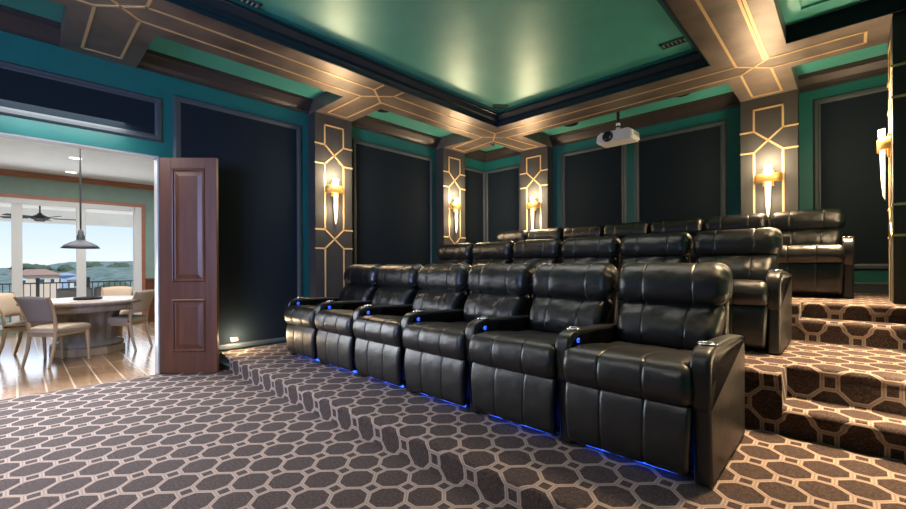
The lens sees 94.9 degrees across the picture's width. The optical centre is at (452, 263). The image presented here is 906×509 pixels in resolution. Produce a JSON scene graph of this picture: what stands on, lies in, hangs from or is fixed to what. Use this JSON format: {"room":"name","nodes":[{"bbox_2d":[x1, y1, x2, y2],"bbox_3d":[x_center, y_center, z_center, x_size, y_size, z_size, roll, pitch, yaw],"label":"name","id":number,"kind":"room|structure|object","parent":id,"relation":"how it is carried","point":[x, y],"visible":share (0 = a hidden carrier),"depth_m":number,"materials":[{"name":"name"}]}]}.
{"room":"home theater","nodes":[
{"label":"home theater","id":0,"kind":"room"},
{"bbox_2d":[0,137,153,185],"bbox_3d":[-5.919,-1.760,6.047,5.400,0.120,5.800,0,0,44],"label":"ceiling","id":1,"kind":"structure","parent":0,"point":[18,155],"depth_m":7.02,"materials":[{"name":"white paint"}]},
{"bbox_2d":[67,157,83,159],"bbox_3d":[-6.069,-1.697,6.687,0.200,0.006,0.200,0,0,44],"label":"recessed light","id":2,"kind":"object","parent":1,"relation":"in","point":[75,158],"visible":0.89,"depth_m":6.70,"materials":[{"name":"white paint"}]},
{"bbox_2d":[60,149,99,248],"bbox_3d":[-5.391,-0.963,6.017,0.436,1.480,0.436,0,0,44],"label":"pendant lamp","id":3,"kind":"object","parent":1,"relation":"hanging from","point":[80,242],"visible":0.91,"depth_m":6.00,"materials":[{"name":"grey metal"}]},
{"bbox_2d":[0,175,154,333],"bbox_3d":[-7.811,-0.166,7.857,0.150,3.050,5.800,0,0,44],"label":"wall","id":4,"kind":"structure","parent":0,"point":[8,184],"depth_m":8.38,"materials":[{"name":"green paint"}]},
{"bbox_2d":[0,193,144,329],"bbox_3d":[-7.984,-0.005,7.636,0.145,2.530,3.780,0,0,44],"label":"window","id":5,"kind":"structure","parent":4,"relation":"attached to","point":[33,263],"depth_m":8.10,"materials":[{"name":"white"}]},
{"bbox_2d":[0,30,484,373],"bbox_3d":[-3.117,-0.489,4.957,0.150,3.650,10.880,0,0,44],"label":"wall","id":6,"kind":"structure","parent":0,"point":[16,49],"depth_m":4.57,"materials":[{"name":"teal paint"}]},
{"bbox_2d":[0,169,153,190],"bbox_3d":[-5.872,-1.651,6.002,5.230,0.100,5.800,0,0,44],"label":"crown molding","id":7,"kind":"structure","parent":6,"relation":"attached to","point":[5,172],"depth_m":8.10,"materials":[{"name":"brown wood"}]},
{"bbox_2d":[0,132,159,373],"bbox_3d":[-4.065,0.018,3.970,0.156,2.444,2.068,0,0,44],"label":"doorway","id":8,"kind":"structure","parent":6,"relation":"in","point":[2,134],"depth_m":4.66,"materials":[{"name":"grey"}]},
{"bbox_2d":[159,158,218,372],"bbox_3d":[-2.976,0.016,4.682,0.639,2.413,0.051,0,0,-2],"label":"door","id":9,"kind":"structure","parent":8,"relation":"attached to","point":[189,231],"depth_m":4.67,"materials":[{"name":"brown wood"}]},
{"bbox_2d":[0,60,162,142],"bbox_3d":[-4.037,-1.610,3.867,0.030,0.500,2.240,0,0,44],"label":"wall panel","id":10,"kind":"object","parent":6,"relation":"attached to","point":[26,92],"visible":1,"depth_m":4.16,"materials":[{"name":"grey fabric"}]},
{"bbox_2d":[60,6,154,67],"bbox_3d":[-3.243,-2.221,3.909,1.127,0.206,0.600,0,0,44],"label":"trim","id":11,"kind":"structure","parent":6,"relation":"attached to","point":[81,32],"depth_m":3.92,"materials":[{"name":"brown wood"}]},
{"bbox_2d":[145,278,154,321],"bbox_3d":[-4.304,0.771,7.634,5.230,0.940,1.290,0,0,44],"label":"trim","id":12,"kind":"structure","parent":6,"relation":"attached to","point":[149,282],"depth_m":9.03,"materials":[{"name":"brown wood"}]},
{"bbox_2d":[161,353,228,373],"bbox_3d":[-3.003,1.167,4.947,0.018,0.135,0.790,0,0,44],"label":"baseboard","id":13,"kind":"structure","parent":6,"relation":"attached to","point":[222,360],"depth_m":5.11,"materials":[{"name":"black wood"}]},
{"bbox_2d":[173,94,301,350],"bbox_3d":[-2.659,-0.437,5.308,0.030,3.020,1.540,0,0,44],"label":"wall panel","id":14,"kind":"object","parent":6,"relation":"attached to","point":[259,157],"visible":0.61,"depth_m":5.37,"materials":[{"name":"grey fabric"}]},
{"bbox_2d":[230,336,238,342],"bbox_3d":[-2.737,0.949,5.210,0.018,0.070,0.110,0,0,44],"label":"step light","id":15,"kind":"object","parent":14,"relation":"attached to","point":[232,339],"visible":1,"depth_m":5.21,"materials":[{"name":"white plastic"}]},
{"bbox_2d":[308,112,352,297],"bbox_3d":[-1.788,-0.501,6.094,0.206,3.260,0.610,0,0,44],"label":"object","id":16,"kind":"structure","parent":6,"relation":"attached to","point":[329,137],"depth_m":5.96,"materials":[{"name":"brown wood"}]},
{"bbox_2d":[325,178,343,223],"bbox_3d":[-1.688,-0.899,5.997,0.089,0.655,0.288,0,0,44],"label":"wall sconce","id":17,"kind":"object","parent":16,"relation":"attached to","point":[334,188],"visible":1,"depth_m":5.98,"materials":[{"name":"gold"}]},
{"bbox_2d":[308,91,379,121],"bbox_3d":[-1.464,-2.230,5.777,1.127,0.206,0.590,0,0,44],"label":"trim","id":18,"kind":"structure","parent":16,"relation":"attached to","point":[327,103],"depth_m":5.71,"materials":[{"name":"brown wood"}]},
{"bbox_2d":[352,138,432,265],"bbox_3d":[-0.967,-0.845,7.085,0.030,2.240,1.730,0,0,44],"label":"wall panel","id":19,"kind":"object","parent":6,"relation":"attached to","point":[392,188],"visible":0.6,"depth_m":7.00,"materials":[{"name":"grey fabric"}]},
{"bbox_2d":[436,148,465,263],"bbox_3d":[-0.038,-0.875,7.933,0.206,2.530,0.610,0,0,44],"label":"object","id":20,"kind":"structure","parent":6,"relation":"attached to","point":[450,164],"depth_m":7.78,"materials":[{"name":"brown wood"}]},
{"bbox_2d":[450,198,460,232],"bbox_3d":[0.065,-0.908,7.835,0.089,0.655,0.288,0,0,44],"label":"wall sconce","id":21,"kind":"object","parent":20,"relation":"attached to","point":[455,205],"visible":1,"depth_m":7.81,"materials":[{"name":"gold"}]},
{"bbox_2d":[437,134,494,153],"bbox_3d":[0.288,-2.239,7.614,1.129,0.206,0.592,0,0,44],"label":"trim","id":22,"kind":"structure","parent":20,"relation":"attached to","point":[456,142],"depth_m":7.54,"materials":[{"name":"brown wood"}]},
{"bbox_2d":[465,166,485,244],"bbox_3d":[0.440,-0.937,8.562,0.030,2.070,0.730,0,0,44],"label":"wall panel","id":23,"kind":"object","parent":6,"relation":"attached to","point":[475,227],"visible":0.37,"depth_m":8.57,"materials":[{"name":"grey fabric"}]},
{"bbox_2d":[0,321,505,508],"bbox_3d":[-4.150,1.300,3.408,11.580,0.121,7.200,0,0,44],"label":"floor","id":24,"kind":"structure","parent":0,"point":[221,439],"depth_m":2.78,"materials":[{"name":"carpet"}]},
{"bbox_2d":[0,292,52,356],"bbox_3d":[-5.767,0.820,5.635,0.621,0.866,0.451,0,0,-18],"label":"dining chair","id":25,"kind":"object","parent":24,"relation":"on","point":[8,308],"visible":0.6,"depth_m":5.53,"materials":[{"name":"fabric"}]},
{"bbox_2d":[13,296,91,367],"bbox_3d":[-4.966,0.816,5.181,0.451,0.866,0.621,0,0,3],"label":"dining chair","id":26,"kind":"object","parent":24,"relation":"on","point":[33,309],"visible":1,"depth_m":5.00,"materials":[{"name":"fabric"}]},
{"bbox_2d":[16,296,140,357],"bbox_3d":[-5.203,0.876,5.929,1.420,0.740,1.420,0,0,44],"label":"dining table","id":27,"kind":"object","parent":24,"relation":"on","point":[104,338],"visible":0.67,"depth_m":5.67,"materials":[{"name":"brown wood"}]},
{"bbox_2d":[52,301,76,302],"bbox_3d":[-5.193,0.503,5.429,0.360,0.006,0.240,0,0,-1],"label":"placemat","id":28,"kind":"object","parent":27,"relation":"on","point":[52,301],"visible":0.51,"depth_m":5.51,"materials":[{"name":"white fabric"}]},
{"bbox_2d":[73,296,102,299],"bbox_3d":[-5.193,0.481,5.918,0.358,0.048,0.324,0,0,44],"label":"serving tray","id":29,"kind":"object","parent":27,"relation":"on","point":[88,297],"visible":0.99,"depth_m":5.86,"materials":[{"name":"grey metal"}]},
{"bbox_2d":[107,298,131,299],"bbox_3d":[-4.706,0.500,5.898,0.240,0.006,0.360,0,0,4],"label":"placemat","id":30,"kind":"object","parent":27,"relation":"on","point":[117,298],"visible":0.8,"depth_m":5.81,"materials":[{"name":"white fabric"}]},
{"bbox_2d":[101,286,133,336],"bbox_3d":[-5.636,0.820,6.886,0.451,0.866,0.621,0,0,-24],"label":"dining chair","id":31,"kind":"object","parent":24,"relation":"on","point":[116,290],"visible":0.21,"depth_m":7.09,"materials":[{"name":"fabric"}]},
{"bbox_2d":[108,290,154,350],"bbox_3d":[-4.765,0.815,6.099,0.621,0.866,0.451,0,0,-2],"label":"dining chair","id":32,"kind":"object","parent":24,"relation":"on","point":[146,296],"visible":0.8,"depth_m":6.00,"materials":[{"name":"fabric"}]},
{"bbox_2d":[0,0,887,150],"bbox_3d":[-0.890,-2.401,2.826,6.330,0.150,11.180,0,0,44],"label":"ceiling","id":33,"kind":"structure","parent":0,"point":[511,53],"depth_m":4.39,"materials":[{"name":"green paint"}]},
{"bbox_2d":[238,0,261,8],"bbox_3d":[-1.839,-2.311,3.634,0.100,0.016,0.300,0,0,44],"label":"ceiling vent","id":34,"kind":"object","parent":33,"relation":"in","point":[253,3],"visible":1,"depth_m":3.68,"materials":[{"name":"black metal"}]},
{"bbox_2d":[48,0,520,143],"bbox_3d":[-2.501,-2.224,3.671,0.670,0.206,9.880,0,0,44],"label":"ceiling beam","id":35,"kind":"structure","parent":33,"relation":"attached to","point":[160,18],"depth_m":4.30,"materials":[{"name":"brown wood"}]},
{"bbox_2d":[165,0,710,126],"bbox_3d":[-1.429,-2.243,2.194,2.920,0.140,9.220,0,0,44],"label":"trim","id":36,"kind":"structure","parent":33,"relation":"attached to","point":[227,9],"depth_m":4.78,"materials":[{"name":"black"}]},
{"bbox_2d":[230,0,696,113],"bbox_3d":[-1.464,-2.310,2.158,2.720,0.025,9.120,0,0,44],"label":"trim","id":37,"kind":"structure","parent":33,"relation":"attached to","point":[266,13],"depth_m":4.75,"materials":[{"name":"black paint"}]},
{"bbox_2d":[492,105,507,108],"bbox_3d":[0.693,-2.324,6.153,0.220,0.016,0.120,0,0,-1],"label":"ceiling vent","id":38,"kind":"object","parent":33,"relation":"in","point":[493,106],"visible":1,"depth_m":6.15,"materials":[{"name":"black metal"}]},
{"bbox_2d":[565,122,577,126],"bbox_3d":[1.957,-2.332,6.937,0.256,0.016,0.256,0,0,44],"label":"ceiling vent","id":39,"kind":"object","parent":33,"relation":"attached to","point":[576,123],"visible":0.57,"depth_m":6.99,"materials":[{"name":"plastic"}]},
{"bbox_2d":[596,111,639,147],"bbox_3d":[2.377,-2.042,5.998,0.530,0.600,0.342,0,0,44],"label":"projector","id":40,"kind":"object","parent":33,"relation":"attached to","point":[623,136],"visible":0.99,"depth_m":5.92,"materials":[{"name":"white plastic"}]},
{"bbox_2d":[659,37,686,49],"bbox_3d":[2.337,-2.332,4.392,0.260,0.016,0.120,0,0,44],"label":"ceiling vent","id":41,"kind":"object","parent":33,"relation":"in","point":[681,40],"visible":0.97,"depth_m":4.39,"materials":[{"name":"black metal"}]},
{"bbox_2d":[665,0,785,66],"bbox_3d":[-0.059,-2.237,1.052,0.640,0.206,9.457,0,0,44],"label":"trim","id":42,"kind":"structure","parent":33,"relation":"attached to","point":[722,30],"depth_m":3.77,"materials":[{"name":"brown wood"}]},
{"bbox_2d":[221,343,905,508],"bbox_3d":[-0.144,1.156,3.590,6.030,0.170,1.670,0,0,44],"label":"platform","id":43,"kind":"structure","parent":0,"point":[511,465],"depth_m":2.27,"materials":[{"name":"carpet"}]},
{"bbox_2d":[284,264,382,360],"bbox_3d":[-1.395,0.541,4.991,0.742,1.072,1.057,0,0,44],"label":"recliner","id":44,"kind":"object","parent":43,"relation":"on","point":[360,279],"visible":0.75,"depth_m":4.88,"materials":[{"name":"black leather"}]},
{"bbox_2d":[315,264,421,372],"bbox_3d":[-0.879,0.539,4.499,0.742,1.072,1.057,0,0,44],"label":"recliner","id":45,"kind":"object","parent":43,"relation":"on","point":[335,341],"visible":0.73,"depth_m":4.34,"materials":[{"name":"black leather"}]},
{"bbox_2d":[352,264,471,386],"bbox_3d":[-0.364,0.536,4.008,0.742,1.072,1.057,0,0,44],"label":"recliner","id":46,"kind":"object","parent":43,"relation":"on","point":[379,350],"visible":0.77,"depth_m":3.82,"materials":[{"name":"black leather"}]},
{"bbox_2d":[401,263,536,406],"bbox_3d":[0.151,0.533,3.517,0.742,1.072,1.057,0,0,44],"label":"recliner","id":47,"kind":"object","parent":43,"relation":"on","point":[436,364],"visible":0.76,"depth_m":3.32,"materials":[{"name":"black leather"}]},
{"bbox_2d":[465,263,618,433],"bbox_3d":[0.667,0.531,3.026,0.742,1.072,1.057,0,0,44],"label":"recliner","id":48,"kind":"object","parent":43,"relation":"on","point":[511,359],"visible":0.84,"depth_m":2.83,"materials":[{"name":"black leather"}]},
{"bbox_2d":[555,262,744,487],"bbox_3d":[1.206,0.528,2.513,0.810,1.072,1.056,0,0,44],"label":"recliner","id":49,"kind":"object","parent":43,"relation":"on","point":[662,386],"visible":1,"depth_m":2.24,"materials":[{"name":"black leather"}]},
{"bbox_2d":[485,74,888,282],"bbox_3d":[2.924,-0.520,6.818,6.330,3.650,0.150,0,0,44],"label":"wall","id":50,"kind":"structure","parent":0,"point":[732,115],"depth_m":5.78,"materials":[{"name":"teal paint"}]},
{"bbox_2d":[485,164,520,241],"bbox_3d":[1.021,-0.940,8.505,0.930,2.070,0.030,0,0,44],"label":"wall panel","id":51,"kind":"object","parent":50,"relation":"attached to","point":[502,185],"visible":0.55,"depth_m":8.52,"materials":[{"name":"grey fabric"}]},
{"bbox_2d":[520,146,552,230],"bbox_3d":[1.580,-0.883,7.852,0.610,2.530,0.206,0,0,44],"label":"pillar","id":52,"kind":"structure","parent":50,"relation":"attached to","point":[536,165],"depth_m":7.72,"materials":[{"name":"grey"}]},
{"bbox_2d":[494,132,552,151],"bbox_3d":[1.245,-2.243,7.508,0.590,0.206,1.156,0,0,44],"label":"trim","id":53,"kind":"structure","parent":52,"relation":"attached to","point":[535,140],"depth_m":7.43,"materials":[{"name":"brown wood"}]},
{"bbox_2d":[527,197,539,228],"bbox_3d":[1.482,-0.915,7.749,0.288,0.655,0.089,0,0,44],"label":"wall sconce","id":54,"kind":"object","parent":52,"relation":"attached to","point":[532,204],"visible":0.84,"depth_m":7.73,"materials":[{"name":"gold"}]},
{"bbox_2d":[562,144,626,228],"bbox_3d":[2.404,-0.967,7.188,1.170,2.110,0.030,0,0,44],"label":"wall panel","id":55,"kind":"object","parent":50,"relation":"attached to","point":[594,179],"visible":0.54,"depth_m":7.16,"materials":[{"name":"grey fabric"}]},
{"bbox_2d":[634,119,726,230],"bbox_3d":[3.377,-0.972,6.260,1.260,2.110,0.030,0,0,44],"label":"wall panel","id":56,"kind":"object","parent":50,"relation":"attached to","point":[680,173],"visible":0.54,"depth_m":6.21,"materials":[{"name":"grey fabric"}]},
{"bbox_2d":[740,89,799,226],"bbox_3d":[4.128,-0.896,5.423,0.610,2.530,0.206,0,0,44],"label":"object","id":57,"kind":"structure","parent":50,"relation":"attached to","point":[769,134],"depth_m":5.33,"materials":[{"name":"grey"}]},
{"bbox_2d":[728,67,798,101],"bbox_3d":[3.794,-2.256,5.080,0.590,0.206,1.155,0,0,44],"label":"trim","id":58,"kind":"structure","parent":57,"relation":"attached to","point":[785,80],"depth_m":5.03,"materials":[{"name":"brown wood"}]},
{"bbox_2d":[755,165,781,216],"bbox_3d":[4.030,-0.928,5.321,0.288,0.655,0.089,0,0,44],"label":"wall sconce","id":59,"kind":"object","parent":57,"relation":"attached to","point":[768,176],"visible":0.98,"depth_m":5.30,"materials":[{"name":"gold"}]},
{"bbox_2d":[813,84,888,269],"bbox_3d":[4.762,-0.989,4.941,0.735,2.130,0.030,0,0,44],"label":"wall panel","id":60,"kind":"object","parent":50,"relation":"attached to","point":[846,160],"visible":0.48,"depth_m":4.92,"materials":[{"name":"grey fabric"}]},
{"bbox_2d":[842,282,888,293],"bbox_3d":[4.730,0.281,4.980,0.885,0.130,0.026,0,0,44],"label":"baseboard","id":61,"kind":"structure","parent":50,"relation":"attached to","point":[859,287],"depth_m":4.84,"materials":[{"name":"black wood"}]},
{"bbox_2d":[745,339,905,433],"bbox_3d":[0.901,0.957,4.688,6.030,0.557,1.535,0,0,44],"label":"carpeted step","id":62,"kind":"structure","parent":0,"point":[866,377],"depth_m":2.68,"materials":[{"name":"carpet"}]},
{"bbox_2d":[437,243,474,264],"bbox_3d":[-0.213,0.189,6.030,0.742,0.991,0.994,0,0,44],"label":"recliner","id":63,"kind":"object","parent":62,"relation":"on","point":[459,253],"visible":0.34,"depth_m":6.13,"materials":[{"name":"black leather"}]},
{"bbox_2d":[471,241,515,266],"bbox_3d":[0.298,0.186,5.543,0.742,0.991,0.994,0,0,44],"label":"recliner","id":64,"kind":"object","parent":62,"relation":"on","point":[499,252],"visible":0.31,"depth_m":5.64,"materials":[{"name":"black leather"}]},
{"bbox_2d":[513,238,563,267],"bbox_3d":[0.808,0.183,5.057,0.742,0.991,0.994,0,0,44],"label":"recliner","id":65,"kind":"object","parent":62,"relation":"on","point":[537,252],"visible":0.23,"depth_m":5.15,"materials":[{"name":"black leather"}]},
{"bbox_2d":[535,235,620,270],"bbox_3d":[1.318,0.181,4.571,0.742,0.991,0.994,0,0,44],"label":"recliner","id":66,"kind":"object","parent":62,"relation":"on","point":[597,249],"visible":0.21,"depth_m":4.67,"materials":[{"name":"black leather"}]},
{"bbox_2d":[618,232,692,314],"bbox_3d":[1.829,0.178,4.084,0.742,0.991,0.994,0,0,44],"label":"recliner","id":67,"kind":"object","parent":62,"relation":"on","point":[675,247],"visible":0.33,"depth_m":4.20,"materials":[{"name":"black leather"}]},
{"bbox_2d":[693,227,791,354],"bbox_3d":[2.362,0.176,3.577,0.809,0.991,0.992,0,0,44],"label":"recliner","id":68,"kind":"object","parent":62,"relation":"on","point":[760,303],"visible":0.56,"depth_m":3.33,"materials":[{"name":"black leather"}]},
{"bbox_2d":[782,396,905,461],"bbox_3d":[2.411,0.983,2.434,0.735,0.190,0.355,0,0,44],"label":"step","id":69,"kind":"structure","parent":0,"point":[879,433],"depth_m":2.42,"materials":[{"name":"carpet"}]},
{"bbox_2d":[792,293,905,339],"bbox_3d":[2.126,0.584,5.975,6.030,0.450,2.180,0,0,44],"label":"floor","id":70,"kind":"structure","parent":0,"point":[864,306],"depth_m":3.67,"materials":[{"name":"carpet"}]},
{"bbox_2d":[496,230,528,242],"bbox_3d":[0.865,-0.130,7.612,0.742,0.991,0.994,0,0,44],"label":"recliner","id":71,"kind":"object","parent":70,"relation":"on","point":[514,236],"visible":0.14,"depth_m":7.72,"materials":[{"name":"black leather"}]},
{"bbox_2d":[528,227,563,241],"bbox_3d":[1.375,-0.132,7.126,0.742,0.991,0.994,0,0,44],"label":"recliner","id":72,"kind":"object","parent":70,"relation":"on","point":[547,233],"visible":0.12,"depth_m":7.24,"materials":[{"name":"black leather"}]},
{"bbox_2d":[563,225,603,239],"bbox_3d":[1.886,-0.135,6.639,0.742,0.991,0.994,0,0,44],"label":"recliner","id":73,"kind":"object","parent":70,"relation":"on","point":[589,230],"visible":0.15,"depth_m":6.76,"materials":[{"name":"black leather"}]},
{"bbox_2d":[603,221,649,266],"bbox_3d":[2.396,-0.138,6.153,0.742,0.991,0.994,0,0,44],"label":"recliner","id":74,"kind":"object","parent":70,"relation":"on","point":[620,230],"visible":0.17,"depth_m":6.28,"materials":[{"name":"black leather"}]},
{"bbox_2d":[650,218,704,241],"bbox_3d":[2.907,-0.140,5.667,0.742,0.991,0.994,0,0,44],"label":"recliner","id":75,"kind":"object","parent":70,"relation":"on","point":[692,226],"visible":0.21,"depth_m":5.78,"materials":[{"name":"black leather"}]},
{"bbox_2d":[690,213,768,262],"bbox_3d":[3.417,-0.143,5.180,0.742,0.991,0.994,0,0,44],"label":"recliner","id":76,"kind":"object","parent":70,"relation":"on","point":[756,220],"visible":0.15,"depth_m":5.30,"materials":[{"name":"black leather"}]},
{"bbox_2d":[771,208,854,297],"bbox_3d":[3.950,-0.145,4.672,0.809,0.991,0.992,0,0,44],"label":"recliner","id":77,"kind":"object","parent":70,"relation":"on","point":[820,263],"visible":0.7,"depth_m":4.36,"materials":[{"name":"black leather"}]},
{"bbox_2d":[799,317,905,349],"bbox_3d":[3.385,0.587,3.470,0.750,0.198,0.290,0,0,44],"label":"step","id":78,"kind":"structure","parent":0,"point":[839,331],"depth_m":3.41,"materials":[{"name":"carpet"}]},
{"bbox_3d":[1.356,-0.512,0.694,0.150,3.650,10.880,0,0,44],"label":"wall","id":79,"kind":"structure","parent":0,"visible":0},
{"bbox_2d":[887,10,905,303],"bbox_3d":[4.106,-0.839,3.798,0.170,3.003,0.610,0,0,44],"label":"wall","id":80,"kind":"structure","parent":79,"relation":"attached to","point":[896,85],"depth_m":3.62,"materials":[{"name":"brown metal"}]},
{"bbox_2d":[0,4,887,161],"bbox_3d":[-0.889,-2.236,2.826,6.030,0.180,10.880,0,0,44],"label":"crown molding","id":81,"kind":"structure","parent":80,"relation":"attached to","point":[14,21],"depth_m":5.26,"materials":[{"name":"brown wood"}]},
{"bbox_2d":[495,13,892,137],"bbox_3d":[2.393,-2.249,5.376,4.497,0.206,0.660,0,0,44],"label":"ceiling beam","id":82,"kind":"structure","parent":80,"relation":"attached to","point":[873,32],"depth_m":4.71,"materials":[{"name":"brown wood"}]},
{"bbox_2d":[779,0,868,25],"bbox_3d":[0.406,-2.322,0.445,0.870,0.020,9.220,0,0,44],"label":"trim","id":83,"kind":"structure","parent":80,"relation":"attached to","point":[792,11],"depth_m":3.79,"materials":[{"name":"green paint"}]},
{"bbox_2d":[786,0,905,43],"bbox_3d":[3.582,-2.244,3.778,0.870,0.168,0.012,0,0,44],"label":"trim","id":84,"kind":"structure","parent":80,"relation":"attached to","point":[871,9],"depth_m":3.79,"materials":[{"name":"black wood"}]},
{"bbox_2d":[877,128,890,198],"bbox_3d":[4.019,-0.928,3.881,0.089,0.655,0.288,0,0,44],"label":"wall sconce","id":85,"kind":"object","parent":80,"relation":"attached to","point":[883,143],"visible":0.99,"depth_m":3.86,"materials":[{"name":"gold"}]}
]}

